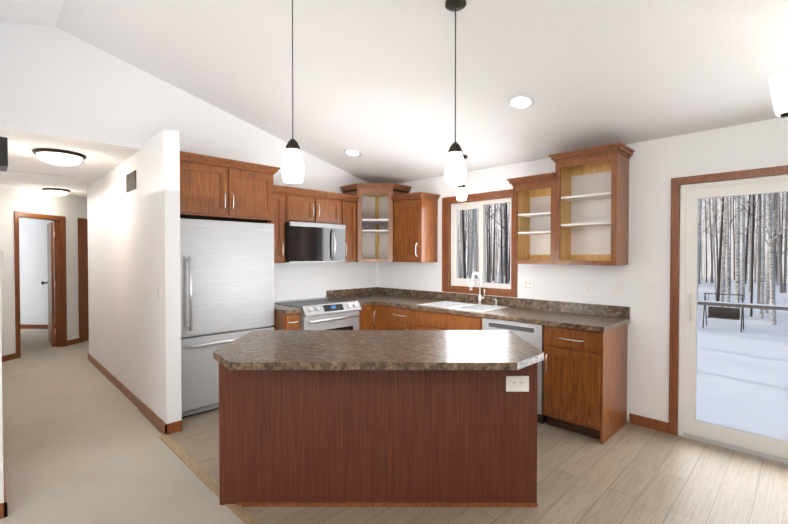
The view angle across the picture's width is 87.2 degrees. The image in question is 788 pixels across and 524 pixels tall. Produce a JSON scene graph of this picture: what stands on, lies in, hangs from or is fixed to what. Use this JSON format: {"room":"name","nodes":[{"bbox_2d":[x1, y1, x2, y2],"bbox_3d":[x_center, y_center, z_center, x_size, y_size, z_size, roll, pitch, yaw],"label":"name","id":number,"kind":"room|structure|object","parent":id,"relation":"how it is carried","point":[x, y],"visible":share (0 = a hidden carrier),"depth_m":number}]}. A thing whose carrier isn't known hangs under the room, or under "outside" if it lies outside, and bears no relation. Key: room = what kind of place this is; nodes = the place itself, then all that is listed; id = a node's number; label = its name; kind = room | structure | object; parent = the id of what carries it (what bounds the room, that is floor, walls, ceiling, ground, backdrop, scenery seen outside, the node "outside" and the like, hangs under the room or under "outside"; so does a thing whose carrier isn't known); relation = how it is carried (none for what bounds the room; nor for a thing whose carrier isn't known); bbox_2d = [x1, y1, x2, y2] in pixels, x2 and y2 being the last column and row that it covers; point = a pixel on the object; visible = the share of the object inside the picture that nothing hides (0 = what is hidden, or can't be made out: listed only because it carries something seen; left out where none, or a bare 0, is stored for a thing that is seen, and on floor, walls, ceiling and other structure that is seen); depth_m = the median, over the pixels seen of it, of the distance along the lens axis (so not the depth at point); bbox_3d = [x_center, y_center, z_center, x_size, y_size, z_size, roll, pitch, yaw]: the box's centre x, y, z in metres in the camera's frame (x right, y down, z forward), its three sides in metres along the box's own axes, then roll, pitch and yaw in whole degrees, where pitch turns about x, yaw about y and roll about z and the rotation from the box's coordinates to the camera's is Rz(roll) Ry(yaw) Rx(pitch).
{"room":"kitchen","nodes":[
{"label":"kitchen","id":0,"kind":"room"},
{"bbox_2d":[32,148,86,165],"bbox_3d":[-3.202,-0.987,3.969,0.410,0.110,0.410,-1,1,-45],"label":"light","id":1,"kind":"object","parent":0,"point":[59,157],"visible":1,"depth_m":3.86},
{"bbox_2d":[0,329,243,523],"bbox_3d":[-3.353,1.437,2.937,5.820,0.054,13.020,-1,1,-45],"label":"floor carpet","id":2,"kind":"object","parent":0,"point":[83,443],"visible":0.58,"depth_m":3.01},
{"bbox_2d":[0,21,359,502],"bbox_3d":[-5.468,-0.417,5.048,5.840,3.600,8.575,-1,1,-45],"label":"wall","id":3,"kind":"structure","parent":0,"point":[112,119],"depth_m":3.97},
{"bbox_2d":[0,137,7,264],"bbox_3d":[-2.526,-0.382,2.669,0.049,0.800,0.230,-1,1,-45],"label":"door chime","id":4,"kind":"object","parent":3,"relation":"attached to","point":[3,153],"visible":0.94,"depth_m":2.59},
{"bbox_2d":[0,353,15,518],"bbox_3d":[-4.437,1.345,4.761,0.260,0.085,6.704,-1,1,-45],"label":"baseboard","id":5,"kind":"structure","parent":3,"relation":"attached to","point":[4,513],"depth_m":2.39},
{"bbox_2d":[20,324,47,328],"bbox_3d":[-6.689,1.293,8.229,1.823,0.085,2.100,-1,1,-45],"label":"baseboard","id":6,"kind":"structure","parent":3,"relation":"attached to","point":[22,326],"depth_m":8.26},
{"bbox_2d":[14,211,66,358],"bbox_3d":[-5.585,0.317,6.498,0.672,2.087,1.291,-1,1,-45],"label":"door frame","id":7,"kind":"structure","parent":3,"relation":"attached to","point":[56,259],"depth_m":6.59},
{"bbox_2d":[0,169,88,187],"bbox_3d":[-4.473,-1.054,5.257,0.840,0.012,0.900,-1,1,-45],"label":"ceiling","id":8,"kind":"structure","parent":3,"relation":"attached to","point":[36,178],"depth_m":5.19},
{"bbox_2d":[42,188,69,195],"bbox_3d":[-5.008,-1.027,6.136,0.324,0.093,0.324,-1,1,-45],"label":"light","id":9,"kind":"object","parent":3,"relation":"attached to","point":[56,192],"visible":1,"depth_m":6.04},
{"bbox_2d":[77,218,88,342],"bbox_3d":[-5.230,0.304,7.300,0.617,2.090,0.533,-1,1,-45],"label":"door frame","id":10,"kind":"structure","parent":3,"relation":"attached to","point":[82,223],"depth_m":7.00},
{"bbox_2d":[88,353,168,434],"bbox_3d":[-3.075,1.347,4.590,0.014,0.085,3.469,-1,1,-45],"label":"baseboard","id":11,"kind":"structure","parent":3,"relation":"attached to","point":[162,426],"depth_m":4.04},
{"bbox_2d":[126,170,135,192],"bbox_3d":[-2.591,-0.790,4.073,0.010,0.175,0.360,-1,1,-45],"label":"air vent","id":12,"kind":"object","parent":3,"relation":"in","point":[131,181],"visible":1,"depth_m":4.06},
{"bbox_2d":[155,287,158,300],"bbox_3d":[-2.013,0.274,3.507,0.011,0.115,0.070,-1,1,-45],"label":"light switch","id":13,"kind":"object","parent":3,"relation":"attached to","point":[156,294],"visible":0.95,"depth_m":3.50},
{"bbox_2d":[180,154,275,221],"bbox_3d":[-1.730,-0.677,4.077,0.963,0.497,0.446,-1,1,-45],"label":"upper cabinet","id":14,"kind":"object","parent":3,"relation":"attached to","point":[209,190],"depth_m":3.92},
{"bbox_2d":[284,190,343,224],"bbox_3d":[-1.008,-0.611,4.860,0.760,0.332,0.357,-1,1,-45],"label":"upper cabinet","id":15,"kind":"object","parent":3,"relation":"attached to","point":[305,206],"depth_m":4.73},
{"bbox_2d":[285,222,345,262],"bbox_3d":[-0.972,-0.220,4.830,0.752,0.440,0.458,-1,1,-45],"label":"microwave","id":16,"kind":"object","parent":15,"relation":"attached to","point":[311,242],"visible":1,"depth_m":4.66},
{"bbox_2d":[360,179,375,287],"bbox_3d":[-0.884,-0.422,5.327,1.950,3.600,0.120,-1,1,-45],"label":"wall","id":17,"kind":"structure","parent":0,"point":[367,269],"depth_m":5.76},
{"bbox_2d":[252,190,284,262],"bbox_3d":[-1.361,-0.381,4.537,0.198,0.782,0.322,-1,1,-45],"label":"upper cabinet","id":18,"kind":"object","parent":17,"relation":"attached to","point":[279,226],"depth_m":4.45},
{"bbox_2d":[344,198,359,261],"bbox_3d":[-0.662,-0.391,5.233,0.250,0.782,0.322,-1,1,-45],"label":"upper cabinet","id":19,"kind":"object","parent":17,"relation":"attached to","point":[351,205],"depth_m":5.16},
{"bbox_2d":[327,288,378,298],"bbox_3d":[-0.549,0.411,5.571,0.864,0.100,0.020,-1,1,-45],"label":"backsplash","id":20,"kind":"structure","parent":17,"relation":"attached to","point":[358,291],"depth_m":5.59},
{"bbox_2d":[0,0,787,183],"bbox_3d":[-0.528,-1.492,1.134,7.600,1.130,6.540,-1,1,-45],"label":"ceiling","id":21,"kind":"structure","parent":0,"point":[374,83],"depth_m":3.04},
{"bbox_2d":[281,0,303,183],"bbox_3d":[-0.574,-1.073,2.344,0.128,1.236,0.128,-1,1,-45],"label":"pendant light","id":22,"kind":"object","parent":21,"relation":"hanging from","point":[292,169],"visible":1,"depth_m":2.31},
{"bbox_2d":[344,149,360,156],"bbox_3d":[-0.482,-1.271,4.808,0.194,0.052,0.200,-1,1,-45],"label":"recessed light","id":23,"kind":"object","parent":21,"relation":"in","point":[353,152],"visible":1,"depth_m":4.80},
{"bbox_2d":[444,0,465,185],"bbox_3d":[0.358,-0.985,2.416,0.128,1.058,0.128,-1,1,-45],"label":"pendant light","id":24,"kind":"object","parent":21,"relation":"hanging from","point":[455,171],"visible":1,"depth_m":2.38},
{"bbox_2d":[456,155,467,200],"bbox_3d":[0.722,-0.893,4.412,0.124,0.470,0.124,-1,1,-45],"label":"light","id":25,"kind":"object","parent":21,"relation":"hanging from","point":[461,194],"visible":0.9,"depth_m":4.38},
{"bbox_2d":[508,94,533,108],"bbox_3d":[0.999,-1.260,3.255,0.194,0.052,0.200,-1,1,-45],"label":"recessed light","id":26,"kind":"object","parent":21,"relation":"in","point":[521,101],"visible":1,"depth_m":3.25},
{"bbox_2d":[769,70,787,118],"bbox_3d":[2.136,-0.867,1.823,0.701,0.875,0.690,-1,1,-45],"label":"chandelier","id":27,"kind":"object","parent":21,"relation":"hanging from","point":[778,82],"visible":1,"depth_m":1.81},
{"bbox_2d":[138,409,787,523],"bbox_3d":[0.978,1.443,2.678,3.090,0.050,6.540,-1,1,-45],"label":"floor","id":28,"kind":"structure","parent":0,"point":[627,473],"depth_m":2.60},
{"bbox_2d":[158,434,259,523],"bbox_3d":[0.114,1.433,1.355,0.060,0.010,5.645,-1,1,-45],"label":"trim","id":29,"kind":"structure","parent":28,"relation":"on","point":[242,514],"depth_m":2.70},
{"bbox_2d":[180,218,273,417],"bbox_3d":[-1.796,0.503,4.187,0.900,1.785,0.828,-1,1,-45],"label":"refrigerator","id":30,"kind":"object","parent":28,"relation":"on","point":[227,280],"visible":0.69,"depth_m":3.84},
{"bbox_2d":[271,304,299,329],"bbox_3d":[-1.252,0.954,4.448,0.201,0.876,0.630,-1,1,-45],"label":"base cabinet","id":31,"kind":"object","parent":28,"relation":"on","point":[284,318],"depth_m":4.22},
{"bbox_2d":[274,297,360,329],"bbox_3d":[-0.872,0.920,4.747,0.752,0.935,0.707,-1,1,-45],"label":"range","id":32,"kind":"object","parent":28,"relation":"on","point":[323,313],"visible":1,"depth_m":4.57},
{"bbox_2d":[359,304,374,329],"bbox_3d":[-0.527,0.944,5.137,0.280,0.876,0.676,-1,1,-45],"label":"base cabinet","id":33,"kind":"object","parent":28,"relation":"on","point":[367,315],"depth_m":4.94},
{"bbox_2d":[219,362,537,506],"bbox_3d":[-0.089,0.977,2.689,1.713,0.882,1.721,-1,1,-45],"label":"kitchen island","id":34,"kind":"object","parent":28,"relation":"on","point":[477,447],"depth_m":2.41},
{"bbox_2d":[213,330,543,429],"bbox_3d":[-0.097,0.518,2.641,1.818,0.038,1.804,-1,1,-45],"label":"island countertop","id":35,"kind":"structure","parent":34,"relation":"on","point":[362,379],"depth_m":2.40},
{"bbox_2d":[375,308,390,329],"bbox_3d":[0.053,0.944,5.136,0.676,0.876,0.280,-1,1,-45],"label":"base cabinet","id":36,"kind":"object","parent":28,"relation":"on","point":[382,317],"depth_m":4.93},
{"bbox_2d":[391,308,418,329],"bbox_3d":[0.287,0.947,4.933,0.630,0.876,0.339,-1,1,-45],"label":"base cabinet","id":37,"kind":"object","parent":28,"relation":"on","point":[399,320],"depth_m":4.66},
{"bbox_2d":[331,296,442,311],"bbox_3d":[-0.091,0.487,5.126,0.884,0.038,1.298,-1,1,-45],"label":"countertop","id":38,"kind":"structure","parent":37,"relation":"on","point":[392,303],"depth_m":4.95},
{"bbox_2d":[411,320,474,329],"bbox_3d":[0.732,1.035,4.488,0.630,0.712,0.920,-1,1,-45],"label":"base cabinet","id":39,"kind":"object","parent":28,"relation":"on","point":[415,325],"depth_m":4.38},
{"bbox_2d":[482,318,546,423],"bbox_3d":[1.259,0.965,3.936,0.606,0.868,0.588,-1,1,-45],"label":"dishwasher","id":40,"kind":"object","parent":28,"relation":"on","point":[531,333],"visible":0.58,"depth_m":3.60},
{"bbox_2d":[540,324,627,444],"bbox_3d":[1.649,0.967,3.566,0.630,0.876,0.478,-1,1,-45],"label":"base cabinet","id":41,"kind":"object","parent":28,"relation":"on","point":[585,370],"depth_m":3.35},
{"bbox_2d":[475,308,629,331],"bbox_3d":[1.420,0.507,3.778,0.646,0.038,1.146,-1,1,-45],"label":"countertop","id":42,"kind":"structure","parent":41,"relation":"on","point":[526,315],"depth_m":3.59},
{"bbox_2d":[376,118,787,434],"bbox_3d":[1.994,-0.398,3.734,0.120,3.600,6.390,-1,1,-45],"label":"wall","id":43,"kind":"structure","parent":0,"point":[653,164],"depth_m":3.52},
{"bbox_2d":[392,277,395,285],"bbox_3d":[0.001,0.264,5.650,0.011,0.115,0.070,-1,1,-45],"label":"electrical outlet","id":44,"kind":"object","parent":43,"relation":"attached to","point":[394,281],"visible":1,"depth_m":5.64},
{"bbox_2d":[392,194,438,261],"bbox_3d":[0.263,-0.390,5.156,0.321,0.782,0.460,-1,1,-45],"label":"upper cabinet","id":45,"kind":"object","parent":43,"relation":"attached to","point":[414,217],"depth_m":5.02},
{"bbox_2d":[436,277,440,286],"bbox_3d":[0.548,0.247,5.101,0.011,0.115,0.070,-1,1,-45],"label":"light switch","id":46,"kind":"object","parent":43,"relation":"attached to","point":[438,281],"visible":1,"depth_m":5.10},
{"bbox_2d":[431,300,446,307],"bbox_3d":[0.451,0.569,4.753,0.461,0.189,0.006,-1,1,-45],"label":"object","id":47,"kind":"structure","parent":43,"relation":"attached to","point":[444,305],"depth_m":4.81},
{"bbox_2d":[447,304,474,323],"bbox_3d":[0.734,0.573,4.469,0.461,0.189,0.047,-1,1,-45],"label":"sink","id":48,"kind":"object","parent":43,"relation":"attached to","point":[470,307],"depth_m":4.27},
{"bbox_2d":[442,189,517,296],"bbox_3d":[0.984,-0.204,4.734,0.140,1.140,0.993,-1,1,-45],"label":"kitchen window","id":49,"kind":"structure","parent":43,"relation":"in","point":[451,280],"depth_m":4.77},
{"bbox_2d":[379,288,629,329],"bbox_3d":[0.712,0.521,4.553,0.557,0.290,3.244,-1,1,-45],"label":"backsplash","id":50,"kind":"structure","parent":43,"relation":"attached to","point":[460,318],"depth_m":4.29},
{"bbox_2d":[523,280,533,291],"bbox_3d":[1.383,0.244,4.264,0.008,0.115,0.116,-1,1,-45],"label":"electrical outlet","id":51,"kind":"object","parent":43,"relation":"attached to","point":[528,285],"visible":1,"depth_m":4.26},
{"bbox_2d":[584,281,592,293],"bbox_3d":[1.805,0.236,3.841,0.008,0.115,0.070,-1,1,-45],"label":"electrical outlet","id":52,"kind":"object","parent":43,"relation":"attached to","point":[587,287],"visible":1,"depth_m":3.84},
{"bbox_2d":[612,283,620,295],"bbox_3d":[1.972,0.246,3.671,0.011,0.115,0.070,-1,1,-45],"label":"light switch","id":53,"kind":"object","parent":43,"relation":"attached to","point":[616,289],"visible":1,"depth_m":3.67},
{"bbox_2d":[629,413,668,432],"bbox_3d":[2.155,1.363,3.504,0.014,0.085,0.290,-1,1,-45],"label":"baseboard","id":54,"kind":"structure","parent":43,"relation":"attached to","point":[650,423],"depth_m":3.49},
{"bbox_2d":[644,284,660,297],"bbox_3d":[2.169,0.242,3.474,0.011,0.115,0.116,-1,1,-45],"label":"light switch","id":55,"kind":"object","parent":43,"relation":"attached to","point":[651,290],"visible":1,"depth_m":3.47},
{"bbox_2d":[669,165,787,435],"bbox_3d":[2.942,0.374,2.692,0.021,2.087,1.944,-1,1,-45],"label":"door frame","id":56,"kind":"structure","parent":43,"relation":"attached to","point":[676,183],"depth_m":3.35},
{"bbox_2d":[678,174,787,463],"bbox_3d":[2.978,0.404,2.728,0.184,2.026,1.822,-1,1,-45],"label":"patio door","id":57,"kind":"structure","parent":43,"relation":"in","point":[690,426],"depth_m":3.19},
{"label":"outside","id":58,"kind":"structure","parent":0,"visible":0},
{"bbox_2d":[458,192,787,280],"bbox_3d":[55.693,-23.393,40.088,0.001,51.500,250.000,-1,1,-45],"label":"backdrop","id":59,"kind":"structure","parent":58,"point":[704,243],"depth_m":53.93},
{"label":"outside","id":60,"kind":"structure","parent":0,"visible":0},
{"bbox_2d":[466,271,787,383],"bbox_3d":[56.447,2.492,41.226,129.870,0.300,250.000,-1,1,-45],"label":"snow","id":61,"kind":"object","parent":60,"point":[732,328],"depth_m":14.45},
{"bbox_2d":[458,192,787,324],"bbox_3d":[36.480,-6.261,22.025,51.845,17.990,122.553,-1,1,-45],"label":"trees","id":62,"kind":"object","parent":61,"relation":"on","point":[775,258],"depth_m":29.63},
{"bbox_2d":[702,293,743,331],"bbox_3d":[13.362,2.001,16.788,0.842,1.425,1.300,-1,1,-45],"label":"swing","id":63,"kind":"object","parent":61,"relation":"on","point":[718,311],"depth_m":16.86},
{"bbox_2d":[696,300,787,440],"bbox_3d":[4.652,1.725,3.025,2.560,2.375,5.000,-1,1,-45],"label":"deck","id":64,"kind":"object","parent":61,"relation":"on","point":[727,385],"depth_m":4.31}
]}

